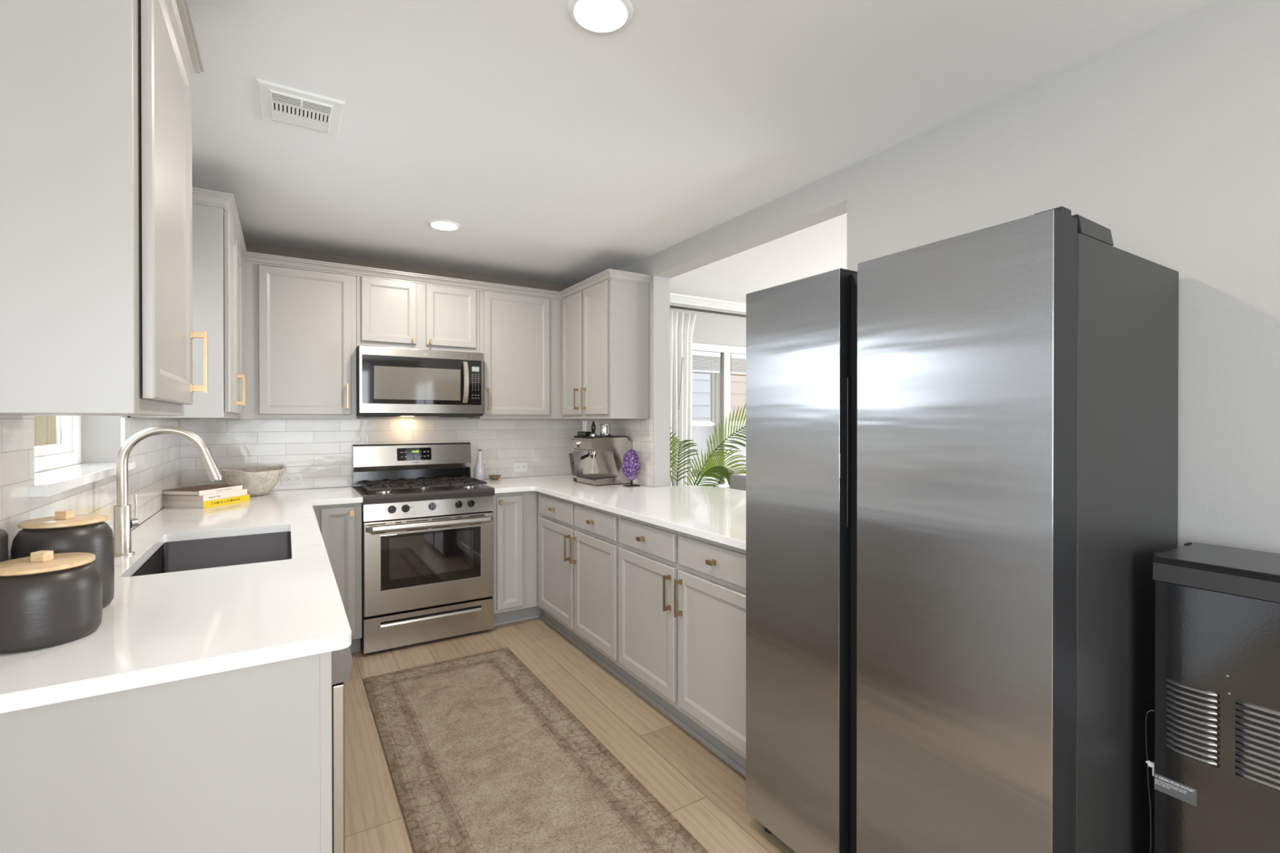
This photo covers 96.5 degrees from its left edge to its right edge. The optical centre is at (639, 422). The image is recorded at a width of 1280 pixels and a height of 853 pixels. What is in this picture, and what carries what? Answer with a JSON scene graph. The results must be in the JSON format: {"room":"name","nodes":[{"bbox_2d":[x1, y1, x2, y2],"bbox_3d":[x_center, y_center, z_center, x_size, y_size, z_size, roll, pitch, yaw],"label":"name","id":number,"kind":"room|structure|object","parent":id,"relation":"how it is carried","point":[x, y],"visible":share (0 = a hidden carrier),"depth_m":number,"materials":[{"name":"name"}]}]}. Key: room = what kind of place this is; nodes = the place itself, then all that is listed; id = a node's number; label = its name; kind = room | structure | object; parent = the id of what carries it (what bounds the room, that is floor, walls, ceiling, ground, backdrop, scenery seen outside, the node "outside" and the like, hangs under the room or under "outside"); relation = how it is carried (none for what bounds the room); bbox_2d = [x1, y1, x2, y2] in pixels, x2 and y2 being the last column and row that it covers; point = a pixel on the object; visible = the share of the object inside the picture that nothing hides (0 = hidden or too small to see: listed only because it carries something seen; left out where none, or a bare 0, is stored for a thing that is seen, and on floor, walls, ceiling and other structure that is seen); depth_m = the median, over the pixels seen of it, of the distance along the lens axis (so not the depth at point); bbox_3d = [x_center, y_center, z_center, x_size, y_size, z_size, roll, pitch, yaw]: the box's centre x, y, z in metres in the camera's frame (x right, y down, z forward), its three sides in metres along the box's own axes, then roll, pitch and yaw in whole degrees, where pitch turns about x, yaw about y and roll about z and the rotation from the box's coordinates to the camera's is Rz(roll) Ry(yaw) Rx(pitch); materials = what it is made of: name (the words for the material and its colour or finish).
{"room":"kitchen","nodes":[
{"label":"kitchen","id":0,"kind":"room"},
{"bbox_2d":[80,415,164,530],"bbox_3d":[-1.900,0.129,1.899,0.169,2.438,3.229,0,0,-32],"label":"wall","id":1,"kind":"structure","parent":0,"point":[100,435],"depth_m":2.13,"materials":[{"name":"grey paint"}]},
{"bbox_2d":[28,415,135,497],"bbox_3d":[-1.774,-0.172,1.732,0.209,0.700,0.955,0,0,-32],"label":"window","id":2,"kind":"structure","parent":1,"relation":"in","point":[58,467],"depth_m":1.84,"materials":[{"name":"white wood"}]},
{"bbox_2d":[0,415,180,559],"bbox_3d":[-1.901,0.204,2.070,0.006,0.447,2.920,0,0,-32],"label":"tile backsplash","id":3,"kind":"structure","parent":1,"relation":"attached to","point":[156,458],"depth_m":1.78,"materials":[{"name":"white tile"}]},
{"bbox_2d":[0,528,8,561],"bbox_3d":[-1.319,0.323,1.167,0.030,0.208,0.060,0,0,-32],"label":"plug adapter","id":4,"kind":"object","parent":3,"relation":"attached to","point":[3,534],"visible":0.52,"depth_m":1.17,"materials":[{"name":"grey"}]},
{"bbox_2d":[0,0,208,416],"bbox_3d":[-1.142,-0.467,1.183,0.352,0.901,0.578,0,0,-32],"label":"upper cabinet","id":5,"kind":"object","parent":1,"relation":"attached to","point":[96,215],"visible":1,"depth_m":0.97,"materials":[{"name":"grey wood"}]},
{"bbox_2d":[170,0,204,74],"bbox_3d":[-1.149,-0.927,1.177,0.336,0.054,0.658,0,0,-32],"label":"crown molding","id":6,"kind":"structure","parent":1,"relation":"attached to","point":[181,9],"depth_m":1.38,"materials":[{"name":"grey wood"}]},
{"bbox_2d":[129,203,245,418],"bbox_3d":[-2.111,-0.473,2.748,0.352,0.901,0.956,0,0,-32],"label":"upper cabinet","id":7,"kind":"object","parent":1,"relation":"attached to","point":[217,287],"visible":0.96,"depth_m":2.40,"materials":[{"name":"grey wood"}]},
{"bbox_2d":[191,186,652,300],"bbox_3d":[-1.163,-0.936,3.312,2.560,0.054,0.998,0,0,-32],"label":"crown molding","id":8,"kind":"structure","parent":7,"relation":"attached to","point":[226,201],"depth_m":3.59,"materials":[{"name":"grey wood"}]},
{"bbox_2d":[179,302,746,491],"bbox_3d":[0.115,0.095,5.130,7.000,2.475,0.200,0,0,-32],"label":"wall","id":9,"kind":"structure","parent":0,"point":[709,328],"depth_m":5.40,"materials":[{"name":"grey paint"}]},
{"bbox_2d":[240,262,356,418],"bbox_3d":[-2.069,-0.477,3.480,0.594,0.901,0.345,0,0,-32],"label":"upper cabinet","id":10,"kind":"object","parent":9,"relation":"attached to","point":[300,326],"visible":0.95,"depth_m":3.36,"materials":[{"name":"grey wood"}]},
{"bbox_2d":[179,418,579,490],"bbox_3d":[-1.582,0.195,3.989,2.556,0.447,0.008,0,0,-32],"label":"tile backsplash","id":11,"kind":"structure","parent":9,"relation":"attached to","point":[321,450],"depth_m":3.76,"materials":[{"name":"white tile"}]},
{"bbox_2d":[280,472,302,485],"bbox_3d":[-2.195,0.353,3.601,0.116,0.074,0.008,0,0,-32],"label":"wall outlet","id":12,"kind":"object","parent":11,"relation":"attached to","point":[295,478],"visible":0.94,"depth_m":3.60,"materials":[{"name":"white plastic"}]},
{"bbox_2d":[284,476,290,481],"bbox_3d":[-2.214,0.353,3.586,0.034,0.030,0.002,0,0,-32],"label":"receptacle","id":13,"kind":"object","parent":12,"relation":"attached to","point":[286,478],"depth_m":3.59,"materials":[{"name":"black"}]},
{"bbox_2d":[293,476,299,481],"bbox_3d":[-2.173,0.353,3.611,0.034,0.030,0.002,0,0,-32],"label":"receptacle","id":14,"kind":"object","parent":12,"relation":"attached to","point":[295,478],"depth_m":3.61,"materials":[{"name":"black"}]},
{"bbox_2d":[512,462,527,472],"bbox_3d":[-0.920,0.340,4.391,0.116,0.074,0.008,0,0,-32],"label":"wall outlet","id":15,"kind":"object","parent":11,"relation":"attached to","point":[522,466],"visible":1,"depth_m":4.39,"materials":[{"name":"white plastic"}]},
{"bbox_2d":[244,242,569,291],"bbox_3d":[-1.579,-1.014,3.984,2.561,0.168,0.014,0,0,-32],"label":"panel","id":16,"kind":"object","parent":9,"relation":"attached to","point":[251,247],"visible":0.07,"depth_m":3.91,"materials":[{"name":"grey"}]},
{"bbox_2d":[355,275,479,352],"bbox_3d":[-1.492,-0.701,3.838,0.762,0.456,0.342,0,0,-32],"label":"upper cabinet","id":17,"kind":"object","parent":9,"relation":"attached to","point":[392,313],"visible":0.91,"depth_m":3.72,"materials":[{"name":"grey wood"}]},
{"bbox_2d":[356,345,483,417],"bbox_3d":[-1.464,-0.256,3.794,0.760,0.431,0.446,0,0,-32],"label":"microwave","id":18,"kind":"object","parent":17,"relation":"attached to","point":[392,382],"visible":0.98,"depth_m":3.62,"materials":[{"name":"silver metal"}]},
{"bbox_2d":[468,290,562,418],"bbox_3d":[-0.904,-0.480,4.202,0.617,0.901,0.345,0,0,-32],"label":"upper cabinet","id":19,"kind":"object","parent":9,"relation":"attached to","point":[520,336],"visible":0.95,"depth_m":4.08,"materials":[{"name":"grey wood"}]},
{"bbox_2d":[691,350,720,485],"bbox_3d":[0.532,-0.043,5.344,0.535,1.250,0.115,0,0,-32],"label":"window","id":20,"kind":"structure","parent":9,"relation":"in","point":[700,430],"depth_m":5.43,"materials":[{"name":"white"}]},
{"bbox_2d":[692,350,720,373],"bbox_3d":[0.552,-0.570,5.310,0.475,0.192,0.040,0,0,-32],"label":"raised blind","id":21,"kind":"object","parent":20,"relation":"attached to","point":[715,356],"depth_m":5.34,"materials":[{"name":"white plastic"}]},
{"bbox_2d":[670,293,746,312],"bbox_3d":[1.338,-1.113,5.724,3.970,0.065,0.070,0,0,-32],"label":"trim","id":22,"kind":"structure","parent":9,"relation":"attached to","point":[674,298],"depth_m":5.27,"materials":[{"name":"white wood"}]},
{"bbox_2d":[670,305,746,317],"bbox_3d":[0.864,-1.005,5.377,2.062,0.044,0.160,0,0,-32],"label":"curtain rod","id":23,"kind":"object","parent":9,"relation":"attached to","point":[671,306],"visible":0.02,"depth_m":5.13,"materials":[{"name":"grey metal"}]},
{"bbox_2d":[670,311,696,486],"bbox_3d":[0.280,0.171,4.938,0.507,2.265,0.058,0,0,-32],"label":"curtain","id":24,"kind":"object","parent":23,"relation":"hanging from","point":[682,324],"visible":0.23,"depth_m":4.97,"materials":[{"name":"white fabric"}]},
{"bbox_2d":[678,357,683,409],"bbox_3d":[0.351,-0.342,4.910,0.048,0.451,0.008,0,0,-32],"label":"wand","id":25,"kind":"object","parent":24,"relation":"hanging from","point":[682,357],"visible":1,"depth_m":4.91,"materials":[{"name":"grey plastic"}]},
{"bbox_2d":[692,342,746,487],"bbox_3d":[0.833,-0.061,5.433,1.340,1.345,0.040,0,0,-32],"label":"trim","id":26,"kind":"structure","parent":9,"relation":"attached to","point":[726,350],"depth_m":5.43,"materials":[{"name":"white wood"}]},
{"bbox_2d":[729,353,746,475],"bbox_3d":[1.048,-0.045,5.663,0.533,1.250,0.115,0,0,-32],"label":"window","id":27,"kind":"structure","parent":9,"relation":"in","point":[734,357],"depth_m":5.64,"materials":[{"name":"white"}]},
{"bbox_2d":[729,353,746,374],"bbox_3d":[1.067,-0.572,5.629,0.473,0.192,0.040,0,0,-32],"label":"raised blind","id":28,"kind":"object","parent":27,"relation":"attached to","point":[737,357],"depth_m":5.55,"materials":[{"name":"white plastic"}]},
{"bbox_2d":[343,617,795,852],"bbox_3d":[1.108,1.399,1.162,9.500,0.100,8.000,0,0,-32],"label":"floor","id":29,"kind":"structure","parent":0,"point":[706,794],"depth_m":2.36,"materials":[{"name":"brown wood"}]},
{"bbox_2d":[0,651,332,852],"bbox_3d":[-0.891,0.907,1.023,0.600,0.887,0.020,0,0,-32],"label":"end panel","id":30,"kind":"object","parent":29,"relation":"on","point":[240,760],"visible":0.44,"depth_m":1.04,"materials":[{"name":"grey wood"}]},
{"bbox_2d":[312,502,361,652],"bbox_3d":[-2.121,0.898,3.285,0.890,0.887,0.628,0,0,-32],"label":"base cabinet","id":31,"kind":"object","parent":29,"relation":"on","point":[340,525],"visible":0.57,"depth_m":3.24,"materials":[{"name":"grey wood"}]},
{"bbox_2d":[331,646,352,852],"bbox_3d":[-1.032,0.908,1.306,0.622,0.884,0.606,0,0,-32],"label":"dishwasher","id":32,"kind":"object","parent":29,"relation":"on","point":[341,660],"visible":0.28,"depth_m":1.20,"materials":[{"name":"silver metal"}]},
{"bbox_2d":[351,442,494,653],"bbox_3d":[-1.399,0.742,3.691,0.764,1.196,0.662,0,0,-32],"label":"range","id":33,"kind":"object","parent":29,"relation":"on","point":[428,525],"visible":0.99,"depth_m":3.49,"materials":[{"name":"silver metal"}]},
{"bbox_2d":[353,481,494,505],"bbox_3d":[-1.392,0.441,3.680,0.763,0.050,0.520,0,0,-32],"label":"cooktop","id":34,"kind":"object","parent":33,"relation":"in","point":[410,496],"depth_m":3.49,"materials":[{"name":"grey metal"}]},
{"bbox_2d":[491,491,541,622],"bbox_3d":[-0.938,0.894,4.018,0.360,0.887,0.628,0,0,-32],"label":"base cabinet","id":35,"kind":"object","parent":29,"relation":"on","point":[515,513],"visible":0.73,"depth_m":3.77,"materials":[{"name":"grey wood"}]},
{"bbox_2d":[493,613,539,626],"bbox_3d":[-0.840,1.330,3.853,0.344,0.018,0.013,0,0,-32],"label":"trim","id":36,"kind":"structure","parent":29,"relation":"on","point":[533,616],"depth_m":3.85,"materials":[{"name":"grey wood"}]},
{"bbox_2d":[363,647,708,852],"bbox_3d":[-0.447,1.342,2.110,0.780,0.008,2.548,0,0,-32],"label":"runner rug","id":37,"kind":"object","parent":29,"relation":"on","point":[482,757],"visible":1,"depth_m":2.20,"materials":[{"name":"beige carpet"}]},
{"bbox_2d":[537,491,629,679],"bbox_3d":[-0.187,0.896,3.557,0.652,0.887,1.200,0,0,-32],"label":"base cabinet","id":38,"kind":"object","parent":29,"relation":"on","point":[578,544],"visible":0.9,"depth_m":3.26,"materials":[{"name":"grey wood"}]},
{"bbox_2d":[483,474,746,550],"bbox_3d":[0.017,0.437,3.355,1.290,0.031,2.756,0,0,-32],"label":"countertop","id":39,"kind":"structure","parent":38,"relation":"on","point":[713,513],"depth_m":3.10,"materials":[{"name":"stone"}]},
{"bbox_2d":[475,449,487,480],"bbox_3d":[-1.167,0.306,4.176,0.080,0.224,0.074,0,0,21],"label":"oil bottle","id":40,"kind":"object","parent":39,"relation":"on","point":[480,474],"visible":0.94,"depth_m":4.15,"materials":[{"name":"white ceramic"}]},
{"bbox_2d":[488,475,501,479],"bbox_3d":[-1.073,0.403,4.225,0.088,0.030,0.088,0,0,-32],"label":"dish","id":41,"kind":"object","parent":39,"relation":"on","point":[491,477],"visible":1,"depth_m":4.20,"materials":[{"name":"brown wood"}]},
{"bbox_2d":[568,435,631,485],"bbox_3d":[-0.294,0.255,4.013,0.334,0.327,0.369,0,0,-32],"label":"coffee machine","id":42,"kind":"object","parent":39,"relation":"on","point":[609,452],"visible":0.98,"depth_m":3.91,"materials":[{"name":"silver metal"}]},
{"bbox_2d":[577,421,591,435],"bbox_3d":[-0.393,0.038,4.034,0.050,0.106,0.128,0,0,-32],"label":"holder","id":43,"kind":"object","parent":42,"relation":"on","point":[583,433],"visible":0.98,"depth_m":4.02,"materials":[{"name":"grey"}]},
{"bbox_2d":[590,421,596,436],"bbox_3d":[-0.320,0.040,3.925,0.048,0.104,0.048,0,0,-32],"label":"coffee tamper","id":44,"kind":"object","parent":42,"relation":"on","point":[593,426],"visible":1,"depth_m":3.91,"materials":[{"name":"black metal"}]},
{"bbox_2d":[576,475,613,479],"bbox_3d":[-0.304,0.371,3.960,0.177,0.010,0.272,0,0,-32],"label":"drip tray","id":45,"kind":"object","parent":42,"relation":"on","point":[579,477],"depth_m":3.90,"materials":[{"name":"grey metal"}]},
{"bbox_2d":[573,435,628,437],"bbox_3d":[-0.275,0.095,3.992,0.274,0.005,0.302,0,0,-32],"label":"tray","id":46,"kind":"object","parent":42,"relation":"on","point":[574,436],"depth_m":3.93,"materials":[{"name":"black metal"}]},
{"bbox_2d":[600,424,610,436],"bbox_3d":[-0.239,0.050,3.917,0.076,0.083,0.076,0,0,-32],"label":"milk jug","id":47,"kind":"object","parent":42,"relation":"on","point":[605,429],"visible":1,"depth_m":3.89,"materials":[{"name":"silver metal"}]},
{"bbox_2d":[622,449,640,486],"bbox_3d":[-0.061,0.297,3.801,0.116,0.243,0.136,0,0,-32],"label":"amethyst geode","id":48,"kind":"object","parent":39,"relation":"on","point":[632,464],"visible":1,"depth_m":3.76,"materials":[{"name":"purple stone"}]},
{"bbox_2d":[539,613,746,776],"bbox_3d":[-0.099,1.333,2.997,0.013,0.018,2.250,0,0,-32],"label":"trim","id":49,"kind":"structure","parent":29,"relation":"on","point":[727,758],"depth_m":2.70,"materials":[{"name":"grey wood"}]},
{"bbox_2d":[618,515,746,768],"bbox_3d":[0.406,0.900,2.601,0.652,0.887,1.048,0,0,-32],"label":"base cabinet","id":50,"kind":"object","parent":29,"relation":"on","point":[682,596],"visible":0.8,"depth_m":2.40,"materials":[{"name":"grey wood"}]},
{"bbox_2d":[670,403,746,487],"bbox_3d":[0.603,0.565,4.531,1.147,1.540,0.556,0,0,-18],"label":"potted palm","id":51,"kind":"object","parent":29,"relation":"on","point":[711,468],"visible":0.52,"depth_m":4.40,"materials":[{"name":"green plant"}]},
{"bbox_2d":[729,474,746,490],"bbox_3d":[0.639,0.857,3.895,0.425,0.962,0.472,0,0,-32],"label":"counter stool","id":52,"kind":"object","parent":29,"relation":"on","point":[737,482],"visible":0.05,"depth_m":4.10,"materials":[{"name":"grey fabric"}]},
{"bbox_2d":[746,206,1178,852],"bbox_3d":[0.891,0.449,1.712,0.708,1.797,0.898,0,0,-32],"label":"refrigerator","id":53,"kind":"object","parent":29,"relation":"on","point":[962,451],"visible":1,"depth_m":1.35,"materials":[{"name":"grey metal"}]},
{"bbox_2d":[1144,542,1279,852],"bbox_3d":[1.349,0.825,1.283,0.292,1.048,0.262,0,0,-32],"label":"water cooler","id":54,"kind":"object","parent":29,"relation":"on","point":[1215,766],"visible":1,"depth_m":1.22,"materials":[{"name":"black"}]},
{"bbox_3d":[-1.637,0.902,2.284,0.657,0.887,1.686,0,0,-32],"label":"base cabinet","id":55,"kind":"object","parent":29,"relation":"on","visible":0},
{"bbox_2d":[0,486,363,713],"bbox_3d":[-1.519,0.442,2.311,0.893,0.031,2.912,0,0,-32],"label":"countertop","id":56,"kind":"structure","parent":55,"relation":"on","point":[162,628],"depth_m":1.29,"materials":[{"name":"stone"}]},
{"bbox_2d":[0,550,102,653],"bbox_3d":[-1.198,0.344,1.145,0.175,0.174,0.175,0,0,-32],"label":"canister","id":57,"kind":"object","parent":56,"relation":"on","point":[48,598],"visible":1,"depth_m":1.10,"materials":[{"name":"grey ceramic"}]},
{"bbox_2d":[10,510,114,607],"bbox_3d":[-1.322,0.316,1.314,0.167,0.230,0.167,0,0,-32],"label":"canister","id":58,"kind":"object","parent":56,"relation":"on","point":[66,531],"visible":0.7,"depth_m":1.28,"materials":[{"name":"grey ceramic"}]},
{"bbox_2d":[113,425,222,557],"bbox_3d":[-1.580,0.219,1.916,0.295,0.420,0.060,0,0,-32],"label":"faucet","id":59,"kind":"object","parent":56,"relation":"on","point":[123,522],"visible":0.97,"depth_m":1.85,"materials":[{"name":"silver metal"}]},
{"bbox_2d":[163,494,249,508],"bbox_3d":[-2.264,0.407,2.994,0.233,0.034,0.285,0,0,7],"label":"book","id":60,"kind":"object","parent":56,"relation":"on","point":[188,504],"visible":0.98,"depth_m":2.87,"materials":[{"name":"beige paper"}]},
{"bbox_2d":[164,488,247,501],"bbox_3d":[-2.266,0.375,2.988,0.229,0.030,0.270,0,0,7],"label":"book","id":61,"kind":"object","parent":60,"relation":"on","point":[244,491],"visible":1,"depth_m":2.87,"materials":[{"name":"beige paper"}]},
{"bbox_2d":[162,484,242,496],"bbox_3d":[-2.265,0.347,2.962,0.216,0.024,0.262,0,0,7],"label":"book","id":62,"kind":"object","parent":61,"relation":"on","point":[202,490],"visible":0.99,"depth_m":2.89,"materials":[{"name":"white paper"}]},
{"bbox_2d":[131,531,291,576],"bbox_3d":[-1.462,0.556,2.000,0.448,0.192,0.756,0,0,-32],"label":"sink","id":63,"kind":"object","parent":56,"relation":"in","point":[201,553],"visible":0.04,"depth_m":2.29,"materials":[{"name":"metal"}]},
{"bbox_2d":[221,466,284,496],"bbox_3d":[-2.253,0.342,3.334,0.308,0.162,0.307,0,0,-32],"label":"bowl","id":64,"kind":"object","parent":56,"relation":"on","point":[259,481],"visible":0.8,"depth_m":3.25,"materials":[{"name":"stone"}]},
{"bbox_2d":[187,0,1214,303],"bbox_3d":[1.106,-1.150,1.151,9.500,0.122,8.000,0,0,-32],"label":"ceiling","id":65,"kind":"structure","parent":0,"point":[560,152],"depth_m":2.00,"materials":[{"name":"white paint"}]},
{"bbox_2d":[256,78,345,137],"bbox_3d":[-1.181,-1.084,1.994,0.250,0.014,0.282,0,0,-32],"label":"ceiling vent","id":66,"kind":"object","parent":65,"relation":"in","point":[278,104],"visible":1,"depth_m":1.97,"materials":[{"name":"white"}]},
{"bbox_2d":[427,219,460,231],"bbox_3d":[-1.083,-1.093,3.163,0.173,0.007,0.173,0,0,-32],"label":"recessed light","id":67,"kind":"object","parent":65,"relation":"in","point":[440,224],"visible":1,"depth_m":3.15,"materials":[{"name":"white plastic"}]},
{"bbox_2d":[568,0,633,34],"bbox_3d":[-0.104,-1.086,1.512,0.173,0.007,0.173,0,0,-32],"label":"recessed light","id":68,"kind":"object","parent":65,"relation":"in","point":[593,16],"visible":1,"depth_m":1.52,"materials":[{"name":"white plastic"}]},
{"bbox_2d":[619,0,1279,553],"bbox_3d":[1.583,0.129,1.440,0.128,2.438,7.679,0,0,-32],"label":"wall","id":69,"kind":"structure","parent":0,"point":[1166,138],"depth_m":1.55,"materials":[{"name":"grey paint"}]},
{"bbox_2d":[561,279,648,418],"bbox_3d":[-0.282,-0.480,4.004,0.336,0.901,0.749,0,0,-32],"label":"upper cabinet","id":70,"kind":"object","parent":69,"relation":"attached to","point":[605,326],"visible":1,"depth_m":3.74,"materials":[{"name":"grey wood"}]},
{"bbox_2d":[579,418,653,487],"bbox_3d":[-0.203,0.194,4.195,0.006,0.447,1.095,0,0,-32],"label":"tile backsplash","id":71,"kind":"structure","parent":69,"relation":"attached to","point":[639,432],"depth_m":3.90,"materials":[{"name":"white tile"}]},
{"label":"outside","id":72,"kind":"structure","parent":0,"visible":0},
{"bbox_3d":[0.809,1.575,3.449,23.000,0.230,23.000,0,0,-32],"label":"ground","id":73,"kind":"structure","parent":72,"visible":0},
{"bbox_2d":[34,415,56,446],"bbox_3d":[-4.746,0.240,4.072,0.060,2.400,7.920,0,0,-32],"label":"wooden fence","id":74,"kind":"object","parent":73,"relation":"on","point":[45,426],"visible":0.02,"depth_m":5.30,"materials":[{"name":"brown wood"}]},
{"bbox_2d":[691,358,710,421],"bbox_3d":[0.147,-0.682,8.607,2.920,4.000,0.118,0,0,-32],"label":"neighbor siding","id":75,"kind":"object","parent":73,"relation":"on","point":[700,380],"visible":0.02,"depth_m":9.06,"materials":[{"name":"grey"}]},
{"bbox_2d":[729,361,746,421],"bbox_3d":[3.122,-0.692,10.450,4.080,4.000,0.118,0,0,-32],"label":"neighbor siding","id":76,"kind":"object","parent":73,"relation":"on","point":[737,382],"visible":0.02,"depth_m":9.46,"materials":[{"name":"beige wood"}]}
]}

